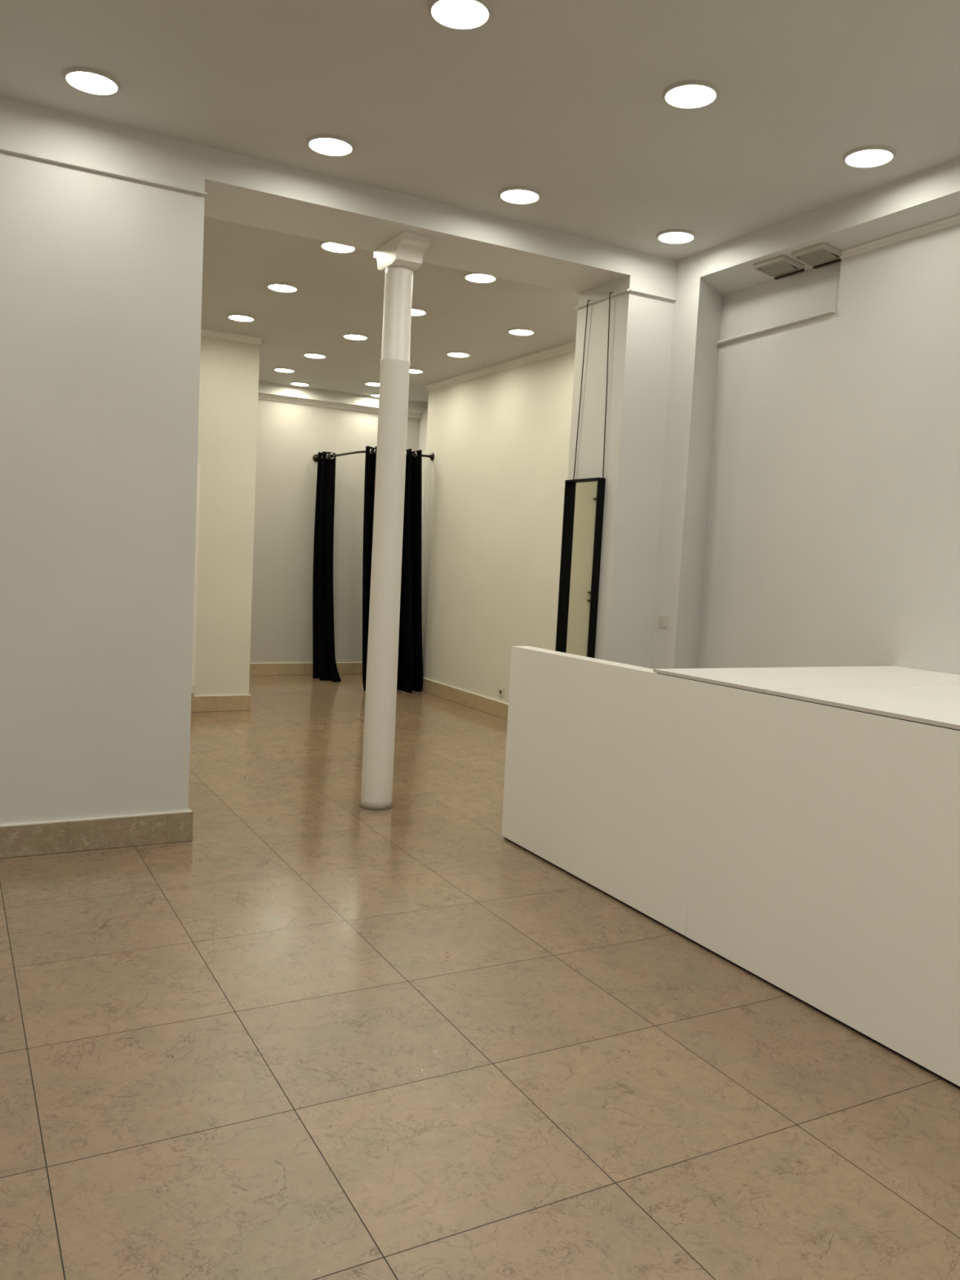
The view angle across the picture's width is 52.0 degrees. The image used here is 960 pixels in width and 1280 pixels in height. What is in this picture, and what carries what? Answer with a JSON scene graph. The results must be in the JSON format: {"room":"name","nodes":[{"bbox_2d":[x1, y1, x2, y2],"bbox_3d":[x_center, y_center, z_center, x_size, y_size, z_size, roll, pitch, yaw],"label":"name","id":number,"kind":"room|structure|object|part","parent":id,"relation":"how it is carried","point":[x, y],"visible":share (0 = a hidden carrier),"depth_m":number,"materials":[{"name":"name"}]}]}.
{"room":"clothing store","nodes":[
{"label":"clothing store","id":0,"kind":"room"},
{"bbox_2d":[0,96,205,824],"bbox_3d":[-3.102,-0.751,4.089,3.673,3.435,0.540,0,6,-29],"label":"wall","id":1,"kind":"structure","parent":0,"point":[101,274],"depth_m":4.51,"materials":[{"name":"paint"}]},
{"bbox_2d":[0,807,193,857],"bbox_3d":[-3.090,0.885,4.280,3.493,0.143,0.580,0,6,-29],"label":"baseboard","id":2,"kind":"structure","parent":1,"relation":"attached to","point":[102,833],"depth_m":4.64,"materials":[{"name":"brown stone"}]},
{"bbox_2d":[0,146,207,195],"bbox_3d":[-2.807,-2.099,3.777,3.480,0.017,0.022,0,6,-29],"label":"trim","id":3,"kind":"structure","parent":1,"relation":"attached to","point":[2,148],"depth_m":4.38,"materials":[{"name":"paint"}]},
{"bbox_2d":[191,335,259,695],"bbox_3d":[-3.252,-1.111,9.303,1.610,3.255,2.330,0,6,-29],"label":"wall","id":4,"kind":"structure","parent":0,"point":[228,386],"depth_m":8.55,"materials":[{"name":"beige paint"}]},
{"bbox_2d":[191,463,200,694],"bbox_3d":[-2.451,-0.516,8.448,0.064,1.978,0.044,0,6,-29],"label":"cable trunking","id":5,"kind":"object","parent":4,"relation":"attached to","point":[193,686],"visible":0.52,"depth_m":8.44,"materials":[{"name":"paint"}]},
{"bbox_2d":[191,694,250,696],"bbox_3d":[-2.655,0.488,8.467,1.379,0.006,0.014,0,6,-29],"label":"trim","id":6,"kind":"structure","parent":4,"relation":"attached to","point":[222,695],"depth_m":8.67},
{"bbox_2d":[191,693,251,711],"bbox_3d":[-3.210,0.442,9.489,1.385,0.133,2.350,0,6,-29],"label":"baseboard","id":7,"kind":"structure","parent":4,"relation":"attached to","point":[228,703],"depth_m":8.67,"materials":[{"name":"beige stone"}]},
{"bbox_2d":[200,328,262,344],"bbox_3d":[-2.521,-2.588,8.178,1.440,0.050,0.040,0,6,-29],"label":"trim","id":8,"kind":"structure","parent":4,"relation":"attached to","point":[204,332],"depth_m":8.39,"materials":[{"name":"paint"}]},
{"bbox_2d":[249,399,420,662],"bbox_3d":[-2.587,-1.229,11.101,4.500,3.255,0.200,0,6,-29],"label":"wall","id":9,"kind":"structure","parent":0,"point":[289,435],"depth_m":11.29,"materials":[{"name":"white paint"}]},
{"bbox_2d":[249,662,362,675],"bbox_3d":[-2.013,0.336,11.465,2.610,0.133,0.020,0,6,-29],"label":"baseboard","id":10,"kind":"structure","parent":9,"relation":"attached to","point":[307,668],"depth_m":11.38,"materials":[{"name":"beige tile"}]},
{"bbox_2d":[249,662,362,663],"bbox_3d":[-2.011,0.266,11.461,2.610,0.007,0.014,0,6,-29],"label":"trim","id":11,"kind":"structure","parent":9,"relation":"attached to","point":[336,662],"depth_m":11.36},
{"bbox_2d":[257,393,422,418],"bbox_3d":[-1.857,-2.688,11.186,2.630,0.050,0.060,0,6,-29],"label":"trim","id":12,"kind":"structure","parent":9,"relation":"attached to","point":[266,397],"depth_m":11.22,"materials":[{"name":"paint"}]},
{"bbox_2d":[257,381,425,413],"bbox_3d":[-1.839,-2.770,11.152,2.630,0.120,0.120,0,6,-29],"label":"crown molding","id":13,"kind":"structure","parent":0,"point":[264,388],"depth_m":11.14,"materials":[{"name":"paint"}]},
{"bbox_2d":[200,216,578,403],"bbox_3d":[-1.198,-2.669,8.574,4.500,0.180,5.855,0,6,-29],"label":"ceiling","id":14,"kind":"structure","parent":0,"point":[336,295],"depth_m":7.35,"materials":[{"name":"paint"}]},
{"bbox_2d":[226,313,255,321],"bbox_3d":[-1.880,-2.538,7.751,0.216,0.016,0.216,0,6,-29],"label":"recessed light","id":15,"kind":"object","parent":14,"relation":"in","point":[237,317],"visible":1,"depth_m":7.76,"materials":[{"name":"grey plastic"}]},
{"bbox_2d":[229,315,253,319],"bbox_3d":[-1.880,-2.542,7.751,0.191,0.001,0.191,0,6,-29],"label":"diffuser","id":16,"kind":"object","parent":15,"relation":"attached to","point":[233,317],"depth_m":7.78,"materials":[{"name":"white plastic"}]},
{"bbox_2d":[266,281,297,292],"bbox_3d":[-1.361,-2.429,6.782,0.216,0.016,0.216,0,6,-29],"label":"recessed light","id":17,"kind":"object","parent":14,"relation":"in","point":[277,286],"visible":1,"depth_m":6.79,"materials":[{"name":"grey plastic"}]},
{"bbox_2d":[268,284,295,290],"bbox_3d":[-1.361,-2.433,6.782,0.191,0.001,0.191,0,6,-29],"label":"diffuser","id":18,"kind":"object","parent":17,"relation":"attached to","point":[273,287],"depth_m":6.80,"materials":[{"name":"white plastic"}]},
{"bbox_2d":[273,367,295,373],"bbox_3d":[-1.978,-2.730,9.954,0.216,0.016,0.216,0,6,-29],"label":"recessed light","id":19,"kind":"object","parent":14,"relation":"in","point":[277,369],"visible":1,"depth_m":9.96,"materials":[{"name":"grey plastic"}]},
{"bbox_2d":[275,368,293,371],"bbox_3d":[-1.978,-2.733,9.954,0.191,0.001,0.191,0,6,-29],"label":"diffuser","id":20,"kind":"object","parent":19,"relation":"attached to","point":[277,370],"depth_m":9.98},
{"bbox_2d":[289,381,310,386],"bbox_3d":[-1.965,-2.796,10.748,0.216,0.016,0.216,0,6,-29],"label":"recessed light","id":21,"kind":"object","parent":14,"relation":"in","point":[293,383],"visible":1,"depth_m":10.75,"materials":[{"name":"grey plastic"}]},
{"bbox_2d":[292,382,306,385],"bbox_3d":[-1.965,-2.800,10.748,0.191,0.001,0.191,0,6,-29],"label":"diffuser","id":22,"kind":"object","parent":21,"relation":"attached to","point":[293,384],"depth_m":10.79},
{"bbox_2d":[302,352,326,358],"bbox_3d":[-1.530,-2.636,9.124,0.216,0.016,0.216,0,6,-29],"label":"recessed light","id":23,"kind":"object","parent":14,"relation":"in","point":[313,355],"visible":1,"depth_m":9.13,"materials":[{"name":"grey plastic"}]},
{"bbox_2d":[305,354,324,357],"bbox_3d":[-1.530,-2.640,9.124,0.191,0.001,0.191,0,6,-29],"label":"diffuser","id":24,"kind":"object","parent":23,"relation":"attached to","point":[306,355],"depth_m":9.16,"materials":[{"name":"white plastic"}]},
{"bbox_2d":[320,240,355,253],"bbox_3d":[-0.835,-2.319,5.800,0.216,0.016,0.216,0,6,-29],"label":"recessed light","id":25,"kind":"object","parent":14,"relation":"in","point":[334,247],"visible":0.68,"depth_m":5.84,"materials":[{"name":"grey plastic"}]},
{"bbox_2d":[322,242,354,250],"bbox_3d":[-0.835,-2.323,5.800,0.191,0.001,0.191,0,6,-29],"label":"diffuser","id":26,"kind":"object","parent":25,"relation":"attached to","point":[326,246],"depth_m":5.83,"materials":[{"name":"white plastic"}]},
{"bbox_2d":[342,333,368,340],"bbox_3d":[-1.040,-2.535,8.227,0.216,0.016,0.216,0,6,-29],"label":"recessed light","id":27,"kind":"object","parent":14,"relation":"in","point":[356,336],"visible":1,"depth_m":8.24,"materials":[{"name":"grey plastic"}]},
{"bbox_2d":[344,334,366,338],"bbox_3d":[-1.040,-2.539,8.227,0.191,0.001,0.191,0,6,-29],"label":"diffuser","id":28,"kind":"object","parent":27,"relation":"attached to","point":[348,336],"depth_m":8.25,"materials":[{"name":"white plastic"}]},
{"bbox_2d":[364,381,379,386],"bbox_3d":[-1.125,-2.733,10.507,0.216,0.016,0.216,0,6,-29],"label":"recessed light","id":29,"kind":"object","parent":14,"relation":"in","point":[368,383],"visible":0.7,"depth_m":10.51,"materials":[{"name":"grey plastic"}]},
{"bbox_2d":[367,382,379,385],"bbox_3d":[-1.125,-2.737,10.506,0.191,0.001,0.191,0,6,-29],"label":"diffuser","id":30,"kind":"object","parent":29,"relation":"attached to","point":[368,384],"depth_m":10.54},
{"bbox_2d":[369,393,379,397],"bbox_3d":[-1.151,-2.798,11.261,0.216,0.016,0.216,0,6,-29],"label":"recessed light","id":31,"kind":"object","parent":14,"relation":"in","point":[376,395],"visible":0.43,"depth_m":11.25,"materials":[{"name":"grey plastic"}]},
{"bbox_2d":[409,368,423,373],"bbox_3d":[-0.659,-2.635,9.632,0.216,0.016,0.216,0,6,-29],"label":"recessed light","id":32,"kind":"object","parent":14,"relation":"in","point":[415,371],"visible":0.7,"depth_m":9.65,"materials":[{"name":"grey plastic"}]},
{"bbox_2d":[409,369,420,372],"bbox_3d":[-0.659,-2.639,9.632,0.191,0.001,0.191,0,6,-29],"label":"diffuser","id":33,"kind":"object","parent":32,"relation":"attached to","point":[411,371],"depth_m":9.66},
{"bbox_2d":[411,306,426,315],"bbox_3d":[-0.498,-2.426,7.269,0.216,0.016,0.216,0,6,-29],"label":"recessed light","id":34,"kind":"object","parent":14,"relation":"in","point":[415,311],"visible":0.51,"depth_m":7.28,"materials":[{"name":"grey plastic"}]},
{"bbox_2d":[411,309,424,314],"bbox_3d":[-0.497,-2.430,7.269,0.191,0.001,0.191,0,6,-29],"label":"diffuser","id":35,"kind":"object","parent":34,"relation":"attached to","point":[413,311],"depth_m":7.29,"materials":[{"name":"white plastic"}]},
{"bbox_2d":[446,351,470,357],"bbox_3d":[-0.192,-2.535,8.735,0.216,0.016,0.216,0,6,-29],"label":"recessed light","id":36,"kind":"object","parent":14,"relation":"in","point":[451,353],"visible":1,"depth_m":8.75,"materials":[{"name":"grey plastic"}]},
{"bbox_2d":[448,352,467,355],"bbox_3d":[-0.192,-2.539,8.735,0.191,0.001,0.191,0,6,-29],"label":"diffuser","id":37,"kind":"object","parent":36,"relation":"attached to","point":[449,353],"depth_m":8.75,"materials":[{"name":"white plastic"}]},
{"bbox_2d":[463,271,497,283],"bbox_3d":[0.003,-2.318,6.292,0.216,0.016,0.216,0,6,-29],"label":"recessed light","id":38,"kind":"object","parent":14,"relation":"in","point":[470,276],"visible":0.8,"depth_m":6.32,"materials":[{"name":"grey plastic"}]},
{"bbox_2d":[466,274,494,280],"bbox_3d":[0.003,-2.321,6.292,0.191,0.001,0.191,0,6,-29],"label":"diffuser","id":39,"kind":"object","parent":38,"relation":"attached to","point":[468,277],"depth_m":6.31,"materials":[{"name":"white plastic"}]},
{"bbox_2d":[507,327,534,335],"bbox_3d":[0.324,-2.424,7.738,0.216,0.016,0.216,0,6,-29],"label":"recessed light","id":40,"kind":"object","parent":14,"relation":"in","point":[516,331],"visible":1,"depth_m":7.74,"materials":[{"name":"grey plastic"}]},
{"bbox_2d":[510,329,532,333],"bbox_3d":[0.324,-2.428,7.737,0.191,0.001,0.191,0,6,-29],"label":"diffuser","id":41,"kind":"object","parent":40,"relation":"attached to","point":[512,331],"depth_m":7.76,"materials":[{"name":"white plastic"}]},
{"bbox_2d":[204,146,631,293],"bbox_3d":[-0.323,-2.314,5.431,2.477,0.267,0.540,0,6,-29],"label":"beam","id":42,"kind":"structure","parent":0,"point":[242,189],"depth_m":5.22,"materials":[{"name":"paint"}]},
{"bbox_2d":[418,402,428,528],"bbox_3d":[-0.381,-1.148,11.485,0.260,3.255,1.250,0,6,-29],"label":"wall","id":43,"kind":"structure","parent":0,"point":[423,426],"depth_m":11.76,"materials":[{"name":"paint"}]},
{"bbox_2d":[0,674,959,1279],"bbox_3d":[-0.865,1.106,4.490,8.000,0.100,14.050,0,6,-29],"label":"floor","id":44,"kind":"structure","parent":0,"point":[314,1033],"depth_m":2.84,"materials":[{"name":"tile"}]},
{"bbox_2d":[359,231,430,810],"bbox_3d":[-0.516,-0.611,5.577,0.198,3.168,0.418,0,6,-29],"label":"column","id":45,"kind":"structure","parent":44,"relation":"on","point":[402,255],"depth_m":5.52,"materials":[{"name":"paint"}]},
{"bbox_2d":[501,645,959,1088],"bbox_3d":[1.838,0.739,3.598,1.489,1.056,4.385,0,6,-29],"label":"counter","id":46,"kind":"object","parent":44,"relation":"on","point":[811,848],"depth_m":3.54,"materials":[{"name":"white laminate"}]},
{"bbox_3d":[0.535,0.598,4.536,0.103,1.016,1.475,0,6,-29],"label":"panel","id":47,"kind":"part","parent":46,"relation":"part of","materials":[{"name":"white laminate"}]},
{"bbox_2d":[653,666,959,693],"bbox_3d":[1.525,0.159,4.179,1.489,0.018,0.631,0,6,-29],"label":"countertop","id":48,"kind":"structure","parent":46,"relation":"on","point":[755,679],"depth_m":4.08,"materials":[{"name":"laminate"}]},
{"bbox_3d":[1.234,0.737,3.256,0.103,1.028,1.455,0,6,-29],"label":"panel","id":49,"kind":"part","parent":46,"relation":"part of","materials":[{"name":"white laminate"}]},
{"bbox_2d":[764,684,959,729],"bbox_3d":[2.296,0.305,2.770,1.487,0.033,2.589,0,6,-29],"label":"countertop","id":50,"kind":"structure","parent":46,"relation":"on","point":[933,704],"depth_m":3.40,"materials":[{"name":"laminate"}]},
{"bbox_2d":[0,0,959,260],"bbox_3d":[0.484,-1.990,1.217,7.200,0.120,7.655,0,6,-29],"label":"ceiling","id":51,"kind":"structure","parent":0,"point":[563,100],"depth_m":3.92,"materials":[{"name":"paint"}]},
{"bbox_2d":[62,66,120,95],"bbox_3d":[-1.573,-2.264,3.992,0.218,0.016,0.218,0,6,-29],"label":"recessed light","id":52,"kind":"object","parent":51,"relation":"in","point":[87,80],"visible":1,"depth_m":3.99,"materials":[{"name":"grey plastic"}]},
{"bbox_2d":[66,71,116,92],"bbox_3d":[-1.573,-2.268,3.992,0.193,0.001,0.193,0,6,-29],"label":"diffuser","id":53,"kind":"object","parent":52,"relation":"attached to","point":[85,82],"depth_m":4.00,"materials":[{"name":"white plastic"}]},
{"bbox_2d":[306,133,354,156],"bbox_3d":[-0.683,-2.261,4.503,0.218,0.016,0.218,0,6,-29],"label":"recessed light","id":54,"kind":"object","parent":51,"relation":"in","point":[329,144],"visible":1,"depth_m":4.50,"materials":[{"name":"grey plastic"}]},
{"bbox_2d":[309,137,351,153],"bbox_3d":[-0.683,-2.265,4.502,0.193,0.001,0.193,0,6,-29],"label":"diffuser","id":55,"kind":"object","parent":54,"relation":"attached to","point":[319,145],"depth_m":4.51,"materials":[{"name":"white plastic"}]},
{"bbox_2d":[427,0,492,30],"bbox_3d":[-0.067,-2.131,3.338,0.218,0.016,0.218,0,6,-29],"label":"recessed light","id":56,"kind":"object","parent":51,"relation":"in","point":[473,14],"visible":1,"depth_m":3.35,"materials":[{"name":"grey plastic"}]},
{"bbox_2d":[498,186,541,204],"bbox_3d":[0.203,-2.258,5.003,0.218,0.016,0.218,0,6,-29],"label":"recessed light","id":57,"kind":"object","parent":51,"relation":"in","point":[513,194],"visible":1,"depth_m":5.00,"materials":[{"name":"grey plastic"}]},
{"bbox_2d":[501,190,538,201],"bbox_3d":[0.203,-2.262,5.003,0.193,0.001,0.193,0,6,-29],"label":"diffuser","id":58,"kind":"object","parent":57,"relation":"attached to","point":[506,195],"depth_m":5.02,"materials":[{"name":"white plastic"}]},
{"bbox_2d":[656,229,696,244],"bbox_3d":[1.096,-2.255,5.505,0.218,0.016,0.218,0,6,-29],"label":"recessed light","id":59,"kind":"object","parent":51,"relation":"in","point":[668,236],"visible":1,"depth_m":5.51,"materials":[{"name":"grey plastic"}]},
{"bbox_2d":[658,232,693,241],"bbox_3d":[1.097,-2.259,5.505,0.193,0.001,0.193,0,6,-29],"label":"diffuser","id":60,"kind":"object","parent":59,"relation":"attached to","point":[663,237],"depth_m":5.52,"materials":[{"name":"white plastic"}]},
{"bbox_2d":[662,80,719,108],"bbox_3d":[0.823,-2.128,3.845,0.218,0.016,0.218,0,6,-29],"label":"recessed light","id":61,"kind":"object","parent":51,"relation":"in","point":[686,94],"visible":1,"depth_m":3.84,"materials":[{"name":"grey plastic"}]},
{"bbox_2d":[666,84,715,105],"bbox_3d":[0.823,-2.132,3.844,0.193,0.001,0.193,0,6,-29],"label":"diffuser","id":62,"kind":"object","parent":61,"relation":"attached to","point":[676,95],"depth_m":3.85,"materials":[{"name":"white plastic"}]},
{"bbox_2d":[843,145,896,168],"bbox_3d":[1.711,-2.124,4.329,0.218,0.016,0.218,0,6,-29],"label":"recessed light","id":63,"kind":"object","parent":51,"relation":"in","point":[868,156],"visible":1,"depth_m":4.33,"materials":[{"name":"grey plastic"}]},
{"bbox_2d":[846,149,892,164],"bbox_3d":[1.711,-2.128,4.329,0.193,0.001,0.193,0,6,-29],"label":"diffuser","id":64,"kind":"object","parent":63,"relation":"attached to","point":[854,157],"depth_m":4.34,"materials":[{"name":"white plastic"}]},
{"bbox_2d":[422,350,575,703],"bbox_3d":[0.729,-0.876,8.941,0.750,3.255,4.305,0,6,-29],"label":"wall","id":65,"kind":"structure","parent":0,"point":[495,477],"depth_m":9.26,"materials":[{"name":"beige paint"}]},
{"bbox_2d":[312,450,434,462],"bbox_3d":[-1.312,-2.001,10.642,1.684,0.088,0.537,6,6,32],"label":"curtain rod","id":66,"kind":"object","parent":65,"relation":"attached to","point":[431,455],"visible":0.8,"depth_m":10.40,"materials":[{"name":"black metal"}]},
{"bbox_2d":[312,451,341,682],"bbox_3d":[-1.689,-0.827,11.046,0.227,2.547,0.538,0,6,-34],"label":"curtain","id":67,"kind":"object","parent":66,"relation":"hanging from","point":[324,664],"visible":1,"depth_m":11.04,"materials":[{"name":"black fabric"}]},
{"bbox_2d":[362,445,377,691],"bbox_3d":[-1.098,-0.730,10.271,0.180,2.547,0.270,-2,7,-44],"label":"curtain","id":68,"kind":"object","parent":66,"relation":"hanging from","point":[371,458],"visible":0.34,"depth_m":10.28,"materials":[{"name":"black fabric"}]},
{"bbox_3d":[-1.320,-2.001,10.633,1.635,0.025,0.517,6,6,32],"label":"rod","id":69,"kind":"part","parent":66,"relation":"part of","materials":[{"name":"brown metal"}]},
{"bbox_2d":[396,448,422,693],"bbox_3d":[-0.740,-0.723,10.401,0.398,2.547,0.283,2,5,-10],"label":"curtain","id":70,"kind":"object","parent":66,"relation":"hanging from","point":[410,661],"visible":0.66,"depth_m":10.40,"materials":[{"name":"black fabric"}]},
{"bbox_2d":[422,677,508,719],"bbox_3d":[0.312,0.671,8.888,0.020,0.138,4.305,0,6,-29],"label":"baseboard","id":71,"kind":"structure","parent":65,"relation":"attached to","point":[482,704],"depth_m":9.66,"materials":[{"name":"beige tile"}]},
{"bbox_2d":[425,341,575,391],"bbox_3d":[0.462,-2.467,8.616,0.045,0.060,4.305,0,6,-29],"label":"trim","id":72,"kind":"structure","parent":65,"relation":"attached to","point":[569,347],"depth_m":9.02,"materials":[{"name":"paint"}]},
{"bbox_2d":[497,687,503,697],"bbox_3d":[0.193,0.481,9.114,0.012,0.082,0.082,0,6,-29],"label":"power socket","id":73,"kind":"object","parent":65,"relation":"attached to","point":[500,689],"visible":1,"depth_m":9.10,"materials":[{"name":"grey plastic"}]},
{"bbox_2d":[568,249,676,668],"bbox_3d":[1.406,-0.729,6.554,1.650,3.435,0.540,0,6,-29],"label":"wall pillar","id":74,"kind":"structure","parent":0,"point":[641,328],"depth_m":5.99,"materials":[{"name":"paint"}]},
{"bbox_2d":[555,292,612,657],"bbox_3d":[0.642,-0.750,6.175,0.051,2.743,0.370,0,6,-29],"label":"wall mirror","id":75,"kind":"object","parent":74,"relation":"attached to","point":[584,498],"visible":0.79,"depth_m":6.21,"materials":[{"name":"black mirror"}]},
{"bbox_3d":[0.629,-0.195,6.230,0.008,1.609,0.351,0,6,-29],"label":"glass","id":76,"kind":"part","parent":75,"relation":"part of","materials":[{"name":"white mirror"}]},
{"bbox_3d":[0.614,-0.195,6.222,0.051,1.628,0.370,0,6,-29],"label":"frame","id":77,"kind":"part","parent":75,"relation":"part of","materials":[{"name":"black"}]},
{"bbox_3d":[0.637,-1.570,6.214,0.018,1.120,0.059,0,6,-29],"label":"cord","id":78,"kind":"part","parent":75,"relation":"part of","materials":[{"name":"black plastic"}]},
{"bbox_3d":[0.769,-1.543,5.973,0.018,1.119,0.041,0,6,-29],"label":"cord","id":79,"kind":"part","parent":75,"relation":"part of","materials":[{"name":"black plastic"}]},
{"bbox_2d":[574,288,629,309],"bbox_3d":[0.745,-2.091,6.034,0.022,0.017,0.550,0,6,-29],"label":"trim","id":80,"kind":"structure","parent":74,"relation":"attached to","point":[626,290],"depth_m":6.02,"materials":[{"name":"paint"}]},
{"bbox_2d":[629,288,676,301],"bbox_3d":[1.033,-2.062,5.878,0.344,0.017,0.022,0,6,-29],"label":"trim","id":81,"kind":"structure","parent":74,"relation":"attached to","point":[630,290],"depth_m":5.87,"materials":[{"name":"paint"}]},
{"bbox_2d":[649,251,722,668],"bbox_3d":[1.470,-0.632,6.165,0.711,3.315,0.230,0,6,-29],"label":"wall","id":82,"kind":"structure","parent":0,"point":[697,308],"depth_m":5.96,"materials":[{"name":"paint"}]},
{"bbox_2d":[657,613,667,627],"bbox_3d":[1.120,-0.117,6.043,0.016,0.082,0.082,0,6,-29],"label":"light switch","id":83,"kind":"object","parent":82,"relation":"attached to","point":[663,619],"visible":1,"depth_m":6.03,"materials":[{"name":"grey plastic"}]},
{"bbox_2d":[719,262,840,340],"bbox_3d":[1.941,-1.902,5.597,0.440,0.290,1.170,0,6,-29],"label":"wall","id":84,"kind":"structure","parent":0,"point":[811,291],"depth_m":5.58,"materials":[{"name":"paint"}]},
{"bbox_2d":[716,308,835,344],"bbox_3d":[1.647,-1.769,5.573,0.030,0.022,0.963,1,5,-25],"label":"trim","id":85,"kind":"structure","parent":84,"relation":"attached to","point":[833,310],"depth_m":5.50,"materials":[{"name":"paint"}]},
{"bbox_2d":[696,223,959,674],"bbox_3d":[3.308,-0.183,3.009,0.510,3.140,7.335,0,6,-29],"label":"wall","id":86,"kind":"structure","parent":0,"point":[887,587],"depth_m":5.07,"materials":[{"name":"paint"}]},
{"bbox_2d":[840,213,959,259],"bbox_3d":[3.386,-1.682,2.327,0.020,0.036,6.365,0,6,-29],"label":"trim","id":87,"kind":"structure","parent":86,"relation":"attached to","point":[955,220],"depth_m":4.77,"materials":[{"name":"paint"}]},
{"bbox_2d":[700,156,959,295],"bbox_3d":[3.303,-1.797,2.824,0.711,0.246,7.335,0,6,-29],"label":"ceiling beam","id":88,"kind":"structure","parent":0,"point":[932,194],"depth_m":4.88,"materials":[{"name":"paint"}]},
{"bbox_2d":[752,254,804,279],"bbox_3d":[1.639,-2.043,5.405,0.182,0.056,0.235,0,6,-29],"label":"ceiling vent","id":89,"kind":"object","parent":88,"relation":"attached to","point":[781,266],"visible":1,"depth_m":5.38,"materials":[{"name":"plastic"}]},
{"bbox_2d":[791,242,842,269],"bbox_3d":[1.777,-2.015,5.170,0.182,0.056,0.235,0,6,-29],"label":"ceiling vent","id":90,"kind":"object","parent":88,"relation":"attached to","point":[820,255],"visible":1,"depth_m":5.15,"materials":[{"name":"brown"}]}
]}

